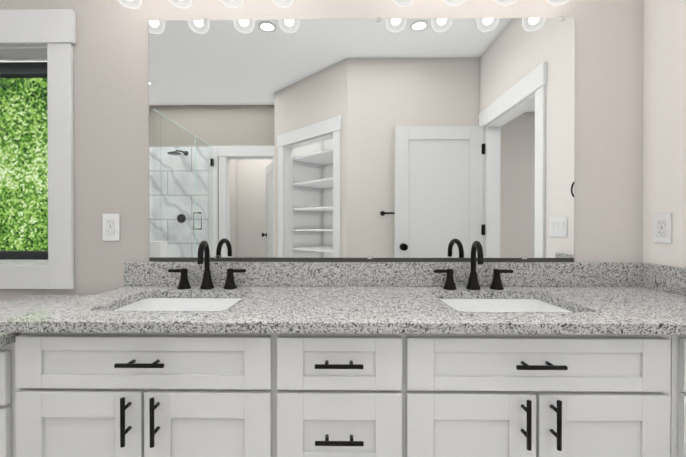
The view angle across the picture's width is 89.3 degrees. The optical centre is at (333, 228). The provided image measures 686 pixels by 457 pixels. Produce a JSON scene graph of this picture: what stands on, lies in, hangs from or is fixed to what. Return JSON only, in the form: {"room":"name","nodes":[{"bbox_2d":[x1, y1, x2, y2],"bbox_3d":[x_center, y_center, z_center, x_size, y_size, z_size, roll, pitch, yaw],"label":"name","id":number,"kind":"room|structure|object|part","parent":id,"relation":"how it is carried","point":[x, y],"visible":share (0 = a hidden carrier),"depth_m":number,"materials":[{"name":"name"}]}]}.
{"room":"bathroom","nodes":[
{"label":"bathroom","id":0,"kind":"room"},
{"bbox_2d":[0,0,643,300],"bbox_3d":[-0.596,-0.212,1.585,4.040,2.660,0.200,0,0,1],"label":"wall","id":1,"kind":"structure","parent":0,"point":[111,100],"depth_m":1.48,"materials":[{"name":"beige paint"}]},
{"bbox_2d":[0,9,75,288],"bbox_3d":[-1.656,-0.334,1.573,1.104,1.185,0.199,0,0,1],"label":"window","id":2,"kind":"structure","parent":1,"relation":"in","point":[17,70],"depth_m":1.47,"materials":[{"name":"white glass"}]},
{"bbox_2d":[103,214,119,240],"bbox_3d":[-0.955,-0.005,1.485,0.072,0.116,0.008,0,0,1],"label":"electrical outlet","id":3,"kind":"object","parent":1,"relation":"attached to","point":[111,227],"visible":1,"depth_m":1.48,"materials":[{"name":"white plastic"}]},
{"bbox_2d":[118,0,141,8],"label":"sconce","id":4,"kind":"object","parent":1,"relation":"attached to","point":[133,6],"depth_m":1.39,"materials":[{"name":"white glass"}]},
{"bbox_2d":[170,0,191,7],"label":"sconce","id":5,"kind":"object","parent":1,"relation":"attached to","point":[176,3],"depth_m":1.39,"materials":[{"name":"white glass"}]},
{"bbox_2d":[221,0,242,7],"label":"sconce","id":6,"kind":"object","parent":1,"relation":"attached to","point":[224,2],"depth_m":1.39,"materials":[{"name":"white glass"}]},
{"bbox_2d":[273,0,293,7],"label":"sconce","id":7,"kind":"object","parent":1,"relation":"attached to","point":[280,4],"depth_m":1.38,"materials":[{"name":"white glass"}]},
{"bbox_2d":[149,16,574,261],"bbox_3d":[0.112,-0.376,1.470,1.799,1.032,0.008,0,0,1],"label":"mirror","id":8,"kind":"object","parent":1,"relation":"attached to","point":[378,139],"visible":1,"depth_m":1.47,"materials":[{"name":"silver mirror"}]},
{"bbox_2d":[124,262,641,286],"bbox_3d":[0.206,0.193,1.465,2.191,0.100,0.020,0,0,1],"label":"backsplash","id":9,"kind":"structure","parent":1,"relation":"attached to","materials":[{"name":"stone"}]},
{"bbox_2d":[393,0,412,6],"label":"sconce","id":10,"kind":"object","parent":1,"relation":"attached to","point":[409,2],"depth_m":1.38,"materials":[{"name":"white glass"}]},
{"bbox_2d":[445,0,464,5],"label":"sconce","id":11,"kind":"object","parent":1,"relation":"attached to","point":[454,3],"depth_m":1.38,"materials":[{"name":"white glass"}]},
{"bbox_2d":[496,0,516,5],"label":"sconce","id":12,"kind":"object","parent":1,"relation":"attached to","point":[512,1],"depth_m":1.37,"materials":[{"name":"white glass"}]},
{"bbox_2d":[548,0,568,5],"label":"sconce","id":13,"kind":"object","parent":1,"relation":"attached to","point":[552,2],"depth_m":1.37,"materials":[{"name":"white glass"}]},
{"bbox_2d":[643,0,685,267],"bbox_3d":[1.352,-0.206,0.551,0.120,2.660,1.820,0,0,1],"label":"wall","id":14,"kind":"structure","parent":0,"point":[664,136],"depth_m":1.37,"materials":[{"name":"beige paint"}]},
{"bbox_2d":[654,213,671,242],"bbox_3d":[1.297,-0.001,1.370,0.008,0.116,0.072,0,0,1],"label":"electrical outlet","id":15,"kind":"object","parent":14,"relation":"attached to","point":[662,228],"visible":1,"depth_m":1.36,"materials":[{"name":"white plastic"}]},
{"bbox_3d":[0.581,1.178,-0.322,7.200,0.100,5.600,0,0,1],"label":"floor","id":16,"kind":"structure","parent":0,"visible":0},
{"bbox_2d":[0,342,20,456],"bbox_3d":[-1.089,0.718,1.205,0.423,0.801,0.575,0,0,1],"label":"base cabinet","id":17,"kind":"object","parent":16,"relation":"on","point":[8,389],"visible":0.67,"depth_m":0.96,"materials":[{"name":"white paint"}]},
{"bbox_2d":[0,295,91,346],"bbox_3d":[-1.100,0.301,1.208,0.425,0.030,0.568,0,0,1],"label":"countertop","id":18,"kind":"structure","parent":17,"relation":"on","point":[16,307],"depth_m":1.29,"materials":[{"name":"stone"}]},
{"bbox_2d":[15,332,278,456],"bbox_3d":[-0.518,0.697,1.217,0.714,0.842,0.537,0,0,1],"label":"base cabinet","id":19,"kind":"object","parent":16,"relation":"on","point":[275,395],"depth_m":0.95,"materials":[{"name":"white paint"}]},
{"bbox_2d":[0,262,685,334],"bbox_3d":[0.202,0.210,1.191,2.191,0.130,0.568,0,0,1],"label":"countertop","id":20,"kind":"structure","parent":19,"relation":"on","point":[613,298],"depth_m":1.20,"materials":[{"name":"stone"}]},
{"bbox_2d":[112,298,241,310],"bbox_3d":[-0.533,0.355,1.202,0.470,0.157,0.380,0,0,1],"label":"sink","id":21,"kind":"object","parent":20,"relation":"in","point":[183,304],"visible":0.06,"depth_m":1.36,"materials":[{"name":"ceramic"}]},
{"bbox_2d":[168,241,245,288],"bbox_3d":[-0.516,0.145,1.365,0.316,0.196,0.148,0,0,1],"label":"faucet","id":22,"kind":"object","parent":20,"relation":"on","point":[207,282],"visible":1,"depth_m":1.40,"materials":[{"name":"black metal"}]},
{"bbox_3d":[-0.628,0.203,1.412,0.091,0.080,0.054,0,0,1],"label":"handle","id":23,"kind":"part","parent":22,"relation":"part of","materials":[{"name":"black metal"}]},
{"bbox_3d":[-0.516,0.145,1.365,0.056,0.196,0.148,0,0,1],"label":"spout","id":24,"kind":"part","parent":22,"relation":"part of","materials":[{"name":"black metal"}]},
{"bbox_3d":[-0.403,0.203,1.410,0.091,0.080,0.054,0,0,1],"label":"handle","id":25,"kind":"part","parent":22,"relation":"part of","materials":[{"name":"black metal"}]},
{"bbox_2d":[434,241,512,289],"bbox_3d":[0.562,0.145,1.351,0.316,0.196,0.148,0,0,1],"label":"faucet","id":26,"kind":"object","parent":20,"relation":"on","point":[473,283],"visible":1,"depth_m":1.39,"materials":[{"name":"black metal"}]},
{"bbox_3d":[0.450,0.203,1.399,0.091,0.080,0.054,0,0,1],"label":"handle","id":27,"kind":"part","parent":26,"relation":"part of","materials":[{"name":"black metal"}]},
{"bbox_3d":[0.562,0.145,1.351,0.056,0.196,0.148,0,0,1],"label":"spout","id":28,"kind":"part","parent":26,"relation":"part of","materials":[{"name":"black metal"}]},
{"bbox_3d":[0.675,0.203,1.397,0.091,0.080,0.054,0,0,1],"label":"handle","id":29,"kind":"part","parent":26,"relation":"part of","materials":[{"name":"black metal"}]},
{"bbox_2d":[440,299,570,311],"bbox_3d":[0.578,0.355,1.188,0.470,0.157,0.380,0,0,1],"label":"sink","id":30,"kind":"object","parent":20,"relation":"in","point":[499,305],"visible":0.04,"depth_m":1.35,"materials":[{"name":"ceramic"}]},
{"bbox_2d":[279,333,442,456],"bbox_3d":[0.057,0.697,1.210,0.435,0.842,0.537,0,0,1],"label":"base cabinet","id":31,"kind":"object","parent":16,"relation":"on","point":[341,395],"depth_m":0.94,"materials":[{"name":"white paint"}]},
{"bbox_2d":[443,334,685,456],"bbox_3d":[0.570,0.698,1.204,0.750,0.842,0.537,0,0,1],"label":"base cabinet","id":32,"kind":"object","parent":16,"relation":"on","point":[505,395],"depth_m":0.94,"materials":[{"name":"white paint"}]},
{"label":"outside","id":33,"kind":"structure","parent":0,"visible":0},
{"bbox_2d":[0,78,47,250],"bbox_3d":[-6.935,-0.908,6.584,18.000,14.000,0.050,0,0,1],"label":"hedge","id":34,"kind":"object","parent":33,"point":[37,221],"depth_m":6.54,"materials":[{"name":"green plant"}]}
]}

